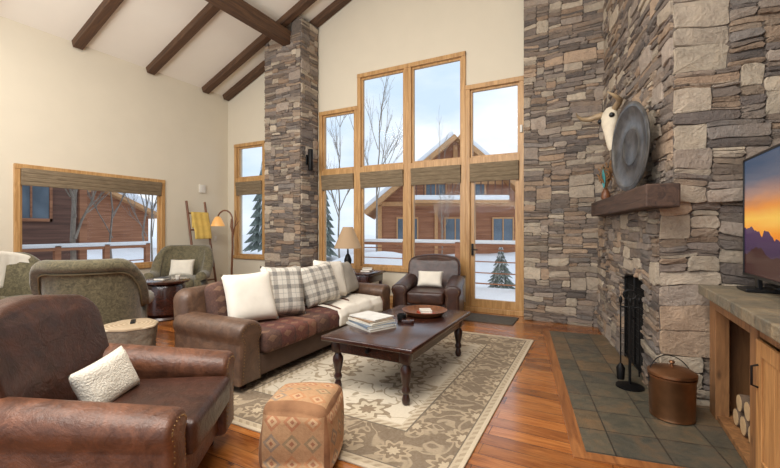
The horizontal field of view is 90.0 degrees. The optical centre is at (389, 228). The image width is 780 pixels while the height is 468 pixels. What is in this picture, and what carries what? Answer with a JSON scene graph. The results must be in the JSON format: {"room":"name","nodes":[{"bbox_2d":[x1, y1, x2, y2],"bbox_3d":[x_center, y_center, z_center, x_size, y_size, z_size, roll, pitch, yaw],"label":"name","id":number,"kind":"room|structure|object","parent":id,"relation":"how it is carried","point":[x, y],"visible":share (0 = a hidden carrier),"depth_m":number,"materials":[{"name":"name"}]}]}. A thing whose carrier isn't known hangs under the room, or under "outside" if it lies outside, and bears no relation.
{"room":"living room","nodes":[
{"label":"living room","id":0,"kind":"room"},
{"bbox_2d":[0,16,227,283],"bbox_3d":[-6.124,-0.950,5.556,0.200,4.700,9.000,0,0,28],"label":"wall","id":1,"kind":"structure","parent":0,"point":[63,105],"depth_m":7.16,"materials":[{"name":"paint"}]},
{"bbox_2d":[13,163,164,268],"bbox_3d":[-5.245,-0.120,7.042,0.174,1.780,2.390,0,0,28],"label":"window","id":2,"kind":"structure","parent":1,"relation":"in","point":[23,174],"depth_m":6.73,"materials":[{"name":"brown wood"}]},
{"bbox_2d":[21,168,161,195],"bbox_3d":[-5.195,-0.815,7.016,0.062,0.270,2.210,0,0,28],"label":"roman shade","id":3,"kind":"object","parent":2,"relation":"attached to","point":[40,177],"depth_m":6.82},
{"bbox_2d":[199,185,205,192],"bbox_3d":[-4.257,-0.910,8.839,0.050,0.180,0.150,0,0,28],"label":"wall speaker","id":4,"kind":"object","parent":1,"relation":"attached to","point":[202,188],"visible":1,"depth_m":8.82,"materials":[{"name":"white plastic"}]},
{"bbox_2d":[0,0,334,95],"bbox_3d":[-1.403,-4.401,4.006,10.000,2.569,7.850,0,0,28],"label":"ceiling","id":5,"kind":"structure","parent":0,"point":[137,31],"depth_m":7.14,"materials":[{"name":"paint"}]},
{"bbox_2d":[72,0,123,49],"bbox_3d":[-2.921,-4.318,5.408,5.602,2.447,0.150,0,0,28],"label":"beam","id":6,"kind":"structure","parent":5,"relation":"attached to","point":[104,11],"depth_m":6.38,"materials":[{"name":"brown wood"}]},
{"bbox_2d":[146,3,220,74],"bbox_3d":[-2.344,-4.318,6.506,5.602,2.447,0.150,0,0,28],"label":"beam","id":7,"kind":"structure","parent":5,"relation":"attached to","point":[209,10],"depth_m":7.27,"materials":[{"name":"brown wood"}]},
{"bbox_2d":[202,0,316,93],"bbox_3d":[-1.767,-4.318,7.604,5.602,2.447,0.150,0,0,28],"label":"beam","id":8,"kind":"structure","parent":5,"relation":"attached to","point":[300,6],"depth_m":8.16,"materials":[{"name":"brown wood"}]},
{"bbox_2d":[223,0,350,100],"bbox_3d":[-1.507,-4.318,8.099,5.602,2.447,0.150,0,0,28],"label":"beam","id":9,"kind":"structure","parent":5,"relation":"attached to","point":[335,6],"depth_m":8.76,"materials":[{"name":"brown wood"}]},
{"bbox_2d":[228,0,523,301],"bbox_3d":[0.353,-2.093,7.347,9.600,6.985,0.200,0,0,28],"label":"wall","id":10,"kind":"structure","parent":0,"point":[364,36],"depth_m":7.45,"materials":[{"name":"paint"}]},
{"bbox_2d":[233,140,264,259],"bbox_3d":[-3.276,-0.660,9.157,1.010,2.720,0.174,0,0,28],"label":"window","id":11,"kind":"structure","parent":10,"relation":"in","point":[249,185],"depth_m":9.18,"materials":[{"name":"brown wood"}]},
{"bbox_2d":[235,180,261,194],"bbox_3d":[-3.302,-0.955,9.108,0.830,0.310,0.062,0,0,28],"label":"roman shade","id":12,"kind":"object","parent":11,"relation":"attached to","point":[242,187],"depth_m":9.09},
{"bbox_2d":[319,106,356,268],"bbox_3d":[-1.048,-0.820,7.986,0.965,3.240,0.174,0,0,28],"label":"window","id":13,"kind":"structure","parent":10,"relation":"in","point":[346,177],"depth_m":8.02,"materials":[{"name":"brown wood"}]},
{"bbox_2d":[321,173,353,190],"bbox_3d":[-1.074,-0.955,7.936,0.785,0.310,0.062,0,0,28],"label":"roman shade","id":14,"kind":"object","parent":13,"relation":"attached to","point":[329,181],"depth_m":7.92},
{"bbox_2d":[356,64,406,271],"bbox_3d":[-0.145,-1.130,7.511,1.116,3.860,0.174,0,0,28],"label":"window","id":15,"kind":"structure","parent":10,"relation":"in","point":[391,174],"depth_m":7.53,"materials":[{"name":"brown wood"}]},
{"bbox_2d":[360,169,403,187],"bbox_3d":[-0.171,-0.955,7.461,0.936,0.310,0.062,0,0,28],"label":"roman shade","id":16,"kind":"object","parent":15,"relation":"attached to","point":[373,178],"depth_m":7.44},
{"bbox_2d":[390,295,464,309],"bbox_3d":[-0.070,1.330,7.445,3.100,0.140,0.019,0,0,28],"label":"baseboard","id":17,"kind":"structure","parent":10,"relation":"attached to","point":[391,296],"depth_m":7.38,"materials":[{"name":"brown wood"}]},
{"bbox_2d":[406,51,465,275],"bbox_3d":[0.829,-1.130,6.999,1.124,3.860,0.174,0,0,28],"label":"window","id":18,"kind":"structure","parent":10,"relation":"in","point":[448,170],"depth_m":6.96,"materials":[{"name":"brown wood"}]},
{"bbox_2d":[410,165,460,185],"bbox_3d":[0.803,-0.955,6.950,0.944,0.310,0.062,0,0,28],"label":"roman shade","id":19,"kind":"object","parent":18,"relation":"attached to","point":[423,174],"depth_m":6.93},
{"bbox_2d":[465,76,523,315],"bbox_3d":[1.738,-0.530,6.506,0.985,3.860,0.201,0,0,28],"label":"door","id":20,"kind":"structure","parent":10,"relation":"in","point":[505,166],"depth_m":6.47,"materials":[{"name":"brown wood"}]},
{"bbox_2d":[470,160,518,181],"bbox_3d":[1.719,-0.955,6.468,0.805,0.310,0.062,0,0,28],"label":"roman shade","id":21,"kind":"object","parent":20,"relation":"attached to","point":[486,170],"depth_m":6.45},
{"bbox_2d":[156,303,747,467],"bbox_3d":[-1.787,1.454,3.276,9.600,0.132,9.000,0,0,28],"label":"floor","id":22,"kind":"structure","parent":0,"point":[527,429],"depth_m":2.78,"materials":[{"name":"brown wood"}]},
{"bbox_2d":[0,252,40,299],"bbox_3d":[-4.918,0.860,5.071,1.005,1.080,1.092,0,0,10],"label":"barrel chair","id":23,"kind":"object","parent":22,"relation":"on","point":[16,280],"visible":0.07,"depth_m":5.32,"materials":[{"name":"green fabric"}]},
{"bbox_2d":[0,251,30,287],"bbox_3d":[-5.239,0.617,5.275,0.270,0.655,0.512,0,0,25],"label":"throw blanket","id":24,"kind":"object","parent":23,"relation":"on","point":[6,258],"visible":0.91,"depth_m":5.26,"materials":[{"name":"beige fabric"}]},
{"bbox_2d":[29,258,154,323],"bbox_3d":[-3.396,0.860,4.461,1.092,1.080,1.005,0,0,-21],"label":"barrel chair","id":25,"kind":"object","parent":22,"relation":"on","point":[117,287],"visible":0.44,"depth_m":4.19,"materials":[{"name":"green fabric"}]},
{"bbox_2d":[0,294,234,467],"bbox_3d":[-1.503,0.880,2.110,1.085,1.040,1.063,0,0,-7],"label":"leather armchair","id":26,"kind":"object","parent":22,"relation":"on","point":[183,398],"visible":0.98,"depth_m":1.89,"materials":[{"name":"brown leather"}]},
{"bbox_2d":[67,345,139,401],"bbox_3d":[-1.530,0.815,2.105,0.164,0.276,0.387,0,0,4],"label":"throw pillow","id":27,"kind":"object","parent":26,"relation":"on","point":[114,374],"visible":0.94,"depth_m":2.04,"materials":[{"name":"white fabric"}]},
{"bbox_2d":[111,376,229,454],"bbox_3d":[-1.319,1.010,2.131,0.711,0.210,0.621,0,0,-7],"label":"seat cushion","id":28,"kind":"object","parent":26,"relation":"on","point":[203,399],"depth_m":2.14,"materials":[{"name":"leather"}]},
{"bbox_2d":[104,318,158,345],"bbox_3d":[-2.411,1.140,3.617,0.472,0.520,0.469,0,0,28],"label":"table","id":29,"kind":"object","parent":22,"relation":"on","point":[143,331],"visible":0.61,"depth_m":3.51,"materials":[{"name":"beige wood"}]},
{"bbox_2d":[146,277,189,321],"bbox_3d":[-3.536,1.097,6.138,0.700,0.605,0.700,0,0,28],"label":"round side table","id":30,"kind":"object","parent":22,"relation":"on","point":[161,309],"visible":0.62,"depth_m":5.89,"materials":[{"name":"brown wood"}]},
{"bbox_2d":[153,277,170,279],"bbox_3d":[-3.581,0.779,6.139,0.160,0.030,0.220,0,0,-1],"label":"book","id":31,"kind":"object","parent":30,"relation":"on","point":[158,278],"visible":1,"depth_m":6.06,"materials":[{"name":"paper"}]},
{"bbox_2d":[144,245,213,287],"bbox_3d":[-3.973,0.860,7.471,1.092,1.080,1.005,0,0,-11],"label":"barrel chair","id":32,"kind":"object","parent":22,"relation":"on","point":[202,254],"visible":0.49,"depth_m":7.55,"materials":[{"name":"green fabric"}]},
{"bbox_2d":[165,275,194,287],"bbox_3d":[-3.943,1.000,7.315,0.667,0.260,0.687,0,0,-11],"label":"seat cushion","id":33,"kind":"object","parent":32,"relation":"on","point":[191,283],"depth_m":7.10,"materials":[{"name":"fabric"}]},
{"bbox_2d":[169,259,194,275],"bbox_3d":[-3.966,0.740,7.432,0.443,0.315,0.210,0,0,-12],"label":"throw pillow","id":34,"kind":"object","parent":32,"relation":"on","point":[178,267],"visible":0.95,"depth_m":7.37,"materials":[{"name":"beige fabric"}]},
{"bbox_2d":[185,201,216,281],"bbox_3d":[-4.071,0.394,8.430,0.445,1.997,0.528,0,0,28],"label":"blanket ladder","id":35,"kind":"object","parent":22,"relation":"on","point":[186,202],"visible":0.36,"depth_m":8.31,"materials":[{"name":"brown wood"}]},
{"bbox_2d":[191,212,211,238],"bbox_3d":[-4.079,-0.075,8.433,0.173,0.578,0.421,0,0,28],"label":"folded blanket","id":36,"kind":"object","parent":35,"relation":"hanging from","point":[200,220],"visible":1,"depth_m":8.40,"materials":[{"name":"yellow fabric"}]},
{"bbox_2d":[211,210,238,274],"bbox_3d":[-3.548,0.492,8.411,0.644,1.815,0.300,0,0,8],"label":"floor lamp","id":37,"kind":"object","parent":22,"relation":"on","point":[217,221],"visible":0.8,"depth_m":8.37,"materials":[{"name":"black metal"}]},
{"bbox_2d":[264,17,318,267],"bbox_3d":[-2.071,-1.393,8.161,1.039,5.615,0.595,0,0,28],"label":"stone column","id":38,"kind":"structure","parent":22,"relation":"on","point":[291,71],"depth_m":7.90,"materials":[{"name":"stone"}]},
{"bbox_2d":[205,0,290,45],"bbox_3d":[-3.686,-3.840,4.811,0.190,0.280,6.950,0,0,28],"label":"beam","id":39,"kind":"structure","parent":38,"relation":"attached to","point":[241,10],"depth_m":7.06,"materials":[{"name":"brown wood"}]},
{"bbox_2d":[306,149,312,170],"bbox_3d":[-1.599,-1.380,7.786,0.135,0.420,0.100,0,0,28],"label":"wall sconce","id":40,"kind":"object","parent":38,"relation":"attached to","point":[309,158],"visible":1,"depth_m":7.74,"materials":[{"name":"black metal"}]},
{"bbox_2d":[259,382,343,467],"bbox_3d":[-0.521,1.186,2.369,0.455,0.448,0.451,0,0,6],"label":"pouf ottoman","id":41,"kind":"object","parent":22,"relation":"on","point":[303,422],"visible":1,"depth_m":2.17,"materials":[{"name":"orange fabric"}]},
{"bbox_2d":[353,269,385,283],"bbox_3d":[-0.585,1.073,6.960,0.840,0.655,0.600,0,0,28],"label":"end table","id":42,"kind":"object","parent":22,"relation":"on","point":[376,275],"visible":0.25,"depth_m":6.68,"materials":[{"name":"brown wood"}]},
{"bbox_2d":[334,227,361,263],"bbox_3d":[-0.762,0.354,7.053,0.500,0.780,0.500,0,0,28],"label":"table lamp","id":43,"kind":"object","parent":42,"relation":"on","point":[347,239],"visible":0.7,"depth_m":6.92,"materials":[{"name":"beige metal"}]},
{"bbox_2d":[231,331,533,467],"bbox_3d":[-0.010,1.393,4.013,2.400,0.014,3.200,0,0,28],"label":"area rug","id":44,"kind":"object","parent":22,"relation":"on","point":[454,399],"visible":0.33,"depth_m":3.21,"materials":[{"name":"beige carpet"}]},
{"bbox_2d":[173,281,390,388],"bbox_3d":[-1.048,0.963,4.661,1.068,0.875,2.724,0,0,28],"label":"sofa","id":45,"kind":"object","parent":44,"relation":"on","point":[202,320],"visible":0.61,"depth_m":3.65,"materials":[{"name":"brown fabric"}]},
{"bbox_2d":[204,281,227,315],"bbox_3d":[-1.588,0.743,4.117,0.255,0.435,0.723,0,0,28],"label":"cushion","id":46,"kind":"object","parent":45,"relation":"on","point":[214,293],"depth_m":3.81,"materials":[{"name":"brown leather"}]},
{"bbox_2d":[221,271,278,320],"bbox_3d":[-1.396,0.680,3.896,0.512,0.498,0.299,0,0,-40],"label":"throw pillow","id":47,"kind":"object","parent":45,"relation":"on","point":[248,296],"visible":0.94,"depth_m":3.81,"materials":[{"name":"beige fabric"}]},
{"bbox_2d":[260,266,305,314],"bbox_3d":[-1.146,0.660,4.192,0.500,0.537,0.275,0,0,-40],"label":"throw pillow","id":48,"kind":"object","parent":45,"relation":"on","point":[286,282],"visible":0.73,"depth_m":4.13,"materials":[{"name":"fabric"}]},
{"bbox_2d":[257,314,316,352],"bbox_3d":[-1.256,1.025,3.942,0.767,0.194,0.738,0,0,28],"label":"seat cushion","id":49,"kind":"object","parent":45,"relation":"on","point":[286,331],"depth_m":3.77,"materials":[{"name":"brown leather"}]},
{"bbox_2d":[282,303,340,332],"bbox_3d":[-0.915,1.025,4.591,0.767,0.194,0.738,0,0,28],"label":"seat cushion","id":50,"kind":"object","parent":45,"relation":"on","point":[327,319],"depth_m":4.30,"materials":[{"name":"brown leather"}]},
{"bbox_2d":[301,261,340,308],"bbox_3d":[-0.865,0.670,4.768,0.279,0.520,0.580,0,0,39],"label":"throw pillow","id":51,"kind":"object","parent":45,"relation":"on","point":[319,283],"visible":0.9,"depth_m":4.67,"materials":[{"name":"fabric"}]},
{"bbox_2d":[312,259,346,295],"bbox_3d":[-0.787,0.650,5.134,0.266,0.516,0.547,0,0,39],"label":"throw pillow","id":52,"kind":"object","parent":45,"relation":"on","point":[337,267],"visible":0.4,"depth_m":5.15,"materials":[{"name":"beige fabric"}]},
{"bbox_2d":[304,293,382,325],"bbox_3d":[-0.617,1.003,5.014,0.707,0.201,1.086,0,0,28],"label":"throw blanket","id":53,"kind":"object","parent":45,"relation":"on","point":[357,303],"visible":0.64,"depth_m":4.88,"materials":[{"name":"beige fabric"}]},
{"bbox_2d":[342,261,358,294],"bbox_3d":[-0.609,0.680,5.470,0.270,0.420,0.460,0,0,18],"label":"throw pillow","id":54,"kind":"object","parent":45,"relation":"on","point":[351,281],"visible":0.52,"depth_m":5.40,"materials":[{"name":"grey fabric"}]},
{"bbox_2d":[321,305,469,405],"bbox_3d":[0.147,1.148,3.818,0.860,0.475,1.560,0,0,28],"label":"coffee table","id":55,"kind":"object","parent":44,"relation":"on","point":[402,344],"visible":0.84,"depth_m":3.33,"materials":[{"name":"brown wood"}]},
{"bbox_2d":[346,321,395,332],"bbox_3d":[-0.178,0.898,3.672,0.300,0.022,0.400,0,0,-38],"label":"magazine","id":56,"kind":"object","parent":55,"relation":"on","point":[347,322],"visible":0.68,"depth_m":3.54,"materials":[{"name":"paper"}]},
{"bbox_2d":[349,320,393,328],"bbox_3d":[-0.177,0.876,3.684,0.290,0.020,0.380,0,0,-31],"label":"magazine","id":57,"kind":"object","parent":56,"relation":"on","point":[365,326],"visible":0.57,"depth_m":3.54,"materials":[{"name":"paper"}]},
{"bbox_2d":[348,317,394,325],"bbox_3d":[-0.177,0.857,3.695,0.280,0.018,0.370,0,0,-42],"label":"magazine","id":58,"kind":"object","parent":57,"relation":"on","point":[349,318],"visible":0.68,"depth_m":3.58,"materials":[{"name":"paper"}]},
{"bbox_2d":[350,316,393,323],"bbox_3d":[-0.177,0.840,3.706,0.270,0.014,0.350,0,0,-36],"label":"magazine","id":59,"kind":"object","parent":58,"relation":"on","point":[390,318],"visible":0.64,"depth_m":3.58,"materials":[{"name":"paper"}]},
{"bbox_2d":[349,311,393,320],"bbox_3d":[-0.177,0.827,3.717,0.340,0.010,0.260,0,0,42],"label":"magazine","id":60,"kind":"object","parent":59,"relation":"on","point":[368,315],"visible":1,"depth_m":3.70,"materials":[{"name":"paper"}]},
{"bbox_2d":[397,313,405,320],"bbox_3d":[0.118,0.878,3.890,0.094,0.062,0.094,0,0,28],"label":"candle holder","id":61,"kind":"object","parent":55,"relation":"on","point":[400,316],"visible":0.9,"depth_m":3.86,"materials":[{"name":"black metal"}]},
{"bbox_2d":[401,319,413,323],"bbox_3d":[0.173,0.894,3.782,0.120,0.030,0.090,0,0,5],"label":"box","id":62,"kind":"object","parent":55,"relation":"on","point":[404,321],"visible":1,"depth_m":3.74,"materials":[{"name":"brown wood"}]},
{"bbox_2d":[402,305,446,317],"bbox_3d":[0.369,0.881,4.153,0.480,0.056,0.480,0,0,28],"label":"round tray","id":63,"kind":"object","parent":55,"relation":"on","point":[412,310],"visible":0.89,"depth_m":4.22,"materials":[{"name":"brown wood"}]},
{"bbox_3d":[0.382,0.885,4.113,0.130,0.022,0.190,0,0,-22],"label":"book","id":64,"kind":"object","parent":63,"relation":"in","visible":0},
{"bbox_2d":[419,308,431,312],"bbox_3d":[0.377,0.864,4.126,0.120,0.020,0.170,0,0,-2],"label":"book","id":65,"kind":"object","parent":64,"relation":"on","point":[422,310],"visible":1,"depth_m":4.08,"materials":[{"name":"paper"}]},
{"bbox_2d":[391,254,464,310],"bbox_3d":[0.648,0.910,6.161,1.042,0.980,1.071,0,0,16],"label":"leather armchair","id":66,"kind":"object","parent":22,"relation":"on","point":[450,296],"visible":0.8,"depth_m":5.91,"materials":[{"name":"brown leather"}]},
{"bbox_2d":[407,286,444,304],"bbox_3d":[0.597,1.010,5.991,0.551,0.210,0.711,0,0,16],"label":"seat cushion","id":67,"kind":"object","parent":66,"relation":"on","point":[416,295],"depth_m":5.68,"materials":[{"name":"leather"}]},
{"bbox_2d":[417,271,442,286],"bbox_3d":[0.627,0.780,6.096,0.401,0.238,0.186,0,0,15],"label":"throw pillow","id":68,"kind":"object","parent":66,"relation":"on","point":[426,278],"visible":1,"depth_m":6.04,"materials":[{"name":"beige fabric"}]},
{"bbox_2d":[463,313,518,325],"bbox_3d":[1.520,1.393,6.074,0.850,0.014,0.530,0,0,28],"label":"mat","id":69,"kind":"object","parent":22,"relation":"on","point":[486,318],"visible":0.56,"depth_m":5.97,"materials":[{"name":"grey fabric"}]},
{"bbox_2d":[543,330,587,460],"bbox_3d":[1.650,1.395,3.860,0.080,0.011,3.140,0,0,18],"label":"trim","id":70,"kind":"structure","parent":22,"relation":"on","point":[576,442],"depth_m":3.05,"materials":[{"name":"brown wood"}]},
{"bbox_2d":[615,289,644,391],"bbox_3d":[2.109,0.958,3.430,0.220,0.858,0.230,0,0,28],"label":"fireplace tools","id":71,"kind":"object","parent":22,"relation":"on","point":[628,385],"visible":1,"depth_m":3.42,"materials":[{"name":"black metal"}]},
{"bbox_2d":[624,274,643,372],"bbox_3d":[2.441,0.919,3.915,0.059,0.934,0.779,0,0,18],"label":"fire screen","id":72,"kind":"object","parent":22,"relation":"on","point":[626,283],"visible":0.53,"depth_m":4.03,"materials":[{"name":"black metal"}]},
{"bbox_2d":[586,452,683,467],"bbox_3d":[2.007,1.395,2.131,1.680,0.011,0.080,0,0,18],"label":"trim","id":73,"kind":"structure","parent":22,"relation":"on","point":[618,461],"depth_m":2.32,"materials":[{"name":"brown wood"}]},
{"bbox_2d":[647,355,698,424],"bbox_3d":[2.088,1.168,2.888,0.320,0.438,0.312,0,0,8],"label":"bucket","id":74,"kind":"object","parent":22,"relation":"on","point":[672,388],"visible":1,"depth_m":2.78,"materials":[{"name":"brown metal"}]},
{"bbox_2d":[710,301,779,467],"bbox_3d":[2.081,0.944,1.694,0.641,0.887,2.600,0,0,28],"label":"media cabinet","id":75,"kind":"object","parent":22,"relation":"on","point":[744,360],"visible":0.64,"depth_m":2.41,"materials":[{"name":"brown wood"}]},
{"bbox_2d":[698,284,779,343],"bbox_3d":[2.063,0.462,1.681,0.680,0.073,2.660,0,0,28],"label":"countertop","id":76,"kind":"structure","parent":75,"relation":"on","point":[761,311],"depth_m":2.23,"materials":[{"name":"stone"}]},
{"bbox_2d":[737,143,779,293],"bbox_3d":[2.252,-0.040,2.169,0.180,0.925,1.500,0,0,28],"label":"television","id":77,"kind":"object","parent":76,"relation":"on","point":[761,171],"visible":1,"depth_m":2.55,"materials":[{"name":"black plastic"}]},
{"bbox_2d":[764,284,779,290],"bbox_3d":[2.673,0.406,2.648,0.140,0.035,0.220,0,0,28],"label":"media box","id":78,"kind":"object","parent":76,"relation":"on","point":[773,286],"visible":0.5,"depth_m":2.67,"materials":[{"name":"black plastic"}]},
{"bbox_2d":[733,408,744,426],"bbox_3d":[2.555,1.288,2.575,0.424,0.118,0.115,0,0,28],"label":"log","id":79,"kind":"object","parent":75,"relation":"in","point":[737,414],"visible":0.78,"depth_m":2.65,"materials":[{"name":"beige wood"}]},
{"bbox_2d":[740,416,749,437],"bbox_3d":[2.486,1.283,2.442,0.424,0.127,0.124,0,0,28],"label":"log","id":80,"kind":"object","parent":75,"relation":"in","point":[744,424],"visible":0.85,"depth_m":2.51,"materials":[{"name":"beige wood"}]},
{"bbox_2d":[736,394,749,412],"bbox_3d":[2.523,1.165,2.513,0.424,0.118,0.115,0,0,28],"label":"log","id":81,"kind":"object","parent":80,"relation":"on","point":[741,399],"visible":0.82,"depth_m":2.58,"materials":[{"name":"beige wood"}]},
{"bbox_3d":[2.411,1.278,2.300,0.424,0.137,0.134,0,0,28],"label":"log","id":82,"kind":"object","parent":75,"relation":"in","visible":0},
{"bbox_2d":[744,401,749,421],"bbox_3d":[2.449,1.155,2.371,0.424,0.127,0.124,0,0,28],"label":"log","id":83,"kind":"object","parent":82,"relation":"on","point":[747,403],"visible":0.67,"depth_m":2.46,"materials":[{"name":"beige wood"}]},
{"bbox_2d":[523,0,605,326],"bbox_3d":[2.683,-1.699,5.837,1.271,6.217,0.306,0,0,28],"label":"stone wall","id":84,"kind":"structure","parent":0,"point":[564,40],"depth_m":5.76,"materials":[{"name":"grey stone"}]},
{"bbox_2d":[596,0,779,405],"bbox_3d":[3.243,-1.696,4.098,1.546,6.235,2.627,0,0,18],"label":"stone fireplace","id":85,"kind":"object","parent":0,"point":[705,74],"depth_m":3.08,"materials":[{"name":"stone"}]},
{"bbox_2d":[576,91,622,150],"bbox_3d":[2.469,-1.199,4.528,0.319,0.621,0.555,0,0,-16],"label":"skull","id":86,"kind":"object","parent":85,"relation":"attached to","point":[608,119],"visible":0.94,"depth_m":4.45,"materials":[{"name":"white"}]},
{"bbox_2d":[591,183,680,216],"bbox_3d":[2.422,-0.255,4.048,0.230,0.180,2.340,0,0,18],"label":"mantel beam","id":87,"kind":"structure","parent":85,"relation":"attached to","point":[645,197],"depth_m":3.12,"materials":[{"name":"brown wood"}]},
{"bbox_2d":[596,160,613,199],"bbox_3d":[2.658,-0.605,4.780,0.211,0.516,0.190,0,0,0],"label":"figurine","id":88,"kind":"object","parent":87,"relation":"on","point":[606,176],"visible":0.96,"depth_m":4.77,"materials":[{"name":"brown wood"}]},
{"bbox_2d":[601,188,610,199],"bbox_3d":[2.655,-0.422,4.803,0.110,0.150,0.110,0,0,28],"label":"vase","id":89,"kind":"object","parent":87,"relation":"on","point":[605,193],"depth_m":4.77,"materials":[{"name":"orange ceramic"}]},
{"bbox_2d":[611,101,650,190],"bbox_3d":[2.227,-0.759,3.616,0.044,0.819,0.819,0,0,10],"label":"disc","id":90,"kind":"object","parent":87,"relation":"on","point":[630,150],"visible":0.98,"depth_m":3.61,"materials":[{"name":"grey metal"}]},
{"label":"outside","id":91,"kind":"structure","parent":0,"visible":0},
{"bbox_2d":[87,235,514,287],"bbox_3d":[5.650,1.293,38.484,90.000,1.083,59.750,0,0,28],"label":"snow","id":92,"kind":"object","parent":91,"point":[124,253],"visible":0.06,"depth_m":16.68,"materials":[{"name":"white snow"}]},
{"bbox_2d":[87,190,125,258],"bbox_3d":[-9.780,-1.448,13.578,2.079,5.982,1.540,0,0,-41],"label":"bare tree","id":93,"kind":"object","parent":92,"relation":"on","point":[88,192],"visible":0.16,"depth_m":13.43,"materials":[{"name":"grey plant"}]},
{"bbox_2d":[87,190,156,247],"bbox_3d":[-18.393,-0.517,23.242,7.000,4.434,6.786,0,0,38],"label":"cabin","id":94,"kind":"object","parent":92,"relation":"on","point":[125,228],"visible":0.2,"depth_m":22.25,"materials":[{"name":"brown wood"}]},
{"bbox_2d":[122,193,149,240],"bbox_3d":[-10.661,-2.013,17.126,1.332,6.989,2.281,0,0,20],"label":"bare tree","id":95,"kind":"object","parent":92,"relation":"on","point":[145,215],"visible":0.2,"depth_m":16.91,"materials":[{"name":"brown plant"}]},
{"bbox_2d":[148,195,156,261],"bbox_3d":[-8.720,-1.855,14.791,2.313,6.464,1.451,0,0,28],"label":"bare tree","id":96,"kind":"object","parent":92,"relation":"on","point":[155,201],"visible":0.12,"depth_m":14.59,"materials":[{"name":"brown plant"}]},
{"bbox_2d":[243,164,261,251],"bbox_3d":[-6.812,-1.370,21.052,2.186,5.705,2.263,0,0,-37],"label":"conifer tree","id":97,"kind":"object","parent":92,"relation":"on","point":[255,240],"visible":0.27,"depth_m":20.55,"materials":[{"name":"green plant"}]},
{"bbox_2d":[326,192,337,256],"bbox_3d":[-3.181,-0.654,18.499,1.522,4.364,1.578,0,0,-26],"label":"conifer tree","id":98,"kind":"object","parent":92,"relation":"on","point":[329,252],"visible":0.2,"depth_m":18.30,"materials":[{"name":"green plant"}]},
{"bbox_2d":[326,115,367,257],"bbox_3d":[-2.152,-2.289,17.082,2.581,7.918,1.300,0,0,19],"label":"bare tree","id":99,"kind":"object","parent":92,"relation":"on","point":[335,143],"visible":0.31,"depth_m":16.99,"materials":[{"name":"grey plant"}]},
{"bbox_2d":[349,76,402,251],"bbox_3d":[-0.216,-2.950,14.884,2.199,8.424,2.323,0,0,45],"label":"bare tree","id":100,"kind":"object","parent":92,"relation":"on","point":[384,98],"visible":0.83,"depth_m":14.65,"materials":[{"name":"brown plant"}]},
{"bbox_2d":[365,131,514,255],"bbox_3d":[3.001,-1.328,21.551,8.608,6.056,9.500,0,0,0],"label":"cabin","id":101,"kind":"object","parent":92,"relation":"on","point":[494,200],"visible":0.42,"depth_m":17.95,"materials":[{"name":"brown wood"}]},
{"bbox_2d":[426,107,459,253],"bbox_3d":[2.187,-1.602,14.314,1.401,5.976,1.394,0,0,-11],"label":"bare tree","id":102,"kind":"object","parent":92,"relation":"on","point":[449,194],"visible":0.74,"depth_m":14.31,"materials":[{"name":"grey plant"}]},
{"bbox_2d":[475,287,514,301],"bbox_3d":[1.676,1.565,8.358,8.000,0.270,2.780,0,0,28],"label":"platform","id":103,"kind":"object","parent":92,"relation":"on","point":[502,294],"visible":0.07,"depth_m":8.65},
{"bbox_2d":[365,239,514,285],"bbox_3d":[2.362,0.850,9.342,7.500,1.160,0.140,0,0,28],"label":"deck railing","id":104,"kind":"object","parent":103,"relation":"on","point":[418,242],"visible":0.1,"depth_m":9.72,"materials":[{"name":"brown wood"}]},
{"bbox_2d":[486,247,514,288],"bbox_3d":[2.925,1.060,10.186,0.895,1.320,0.848,0,0,-29],"label":"conifer tree","id":105,"kind":"object","parent":92,"relation":"on","point":[500,267],"visible":0.8,"depth_m":10.08,"materials":[{"name":"green plant"}]},
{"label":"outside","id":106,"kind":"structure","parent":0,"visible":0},
{"bbox_3d":[-42.182,1.304,1.492,59.750,0.858,50.250,0,0,28],"label":"snow","id":107,"kind":"object","parent":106,"visible":0},
{"bbox_2d":[22,185,86,260],"bbox_3d":[-13.409,-1.300,7.945,5.080,6.000,10.250,0,0,28],"label":"house","id":108,"kind":"structure","parent":107,"relation":"on","point":[46,211],"depth_m":10.58,"materials":[{"name":"brown wood"}]},
{"bbox_2d":[22,241,149,261],"bbox_3d":[-7.670,1.075,9.707,0.120,1.450,3.310,0,0,28],"label":"railing","id":109,"kind":"object","parent":107,"relation":"on","point":[105,246],"visible":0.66,"depth_m":9.82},
{"bbox_2d":[64,188,109,259],"bbox_3d":[-7.618,-1.701,9.469,1.470,6.363,1.819,0,0,-14],"label":"bare tree","id":110,"kind":"object","parent":107,"relation":"on","point":[74,233],"visible":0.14,"depth_m":9.60,"materials":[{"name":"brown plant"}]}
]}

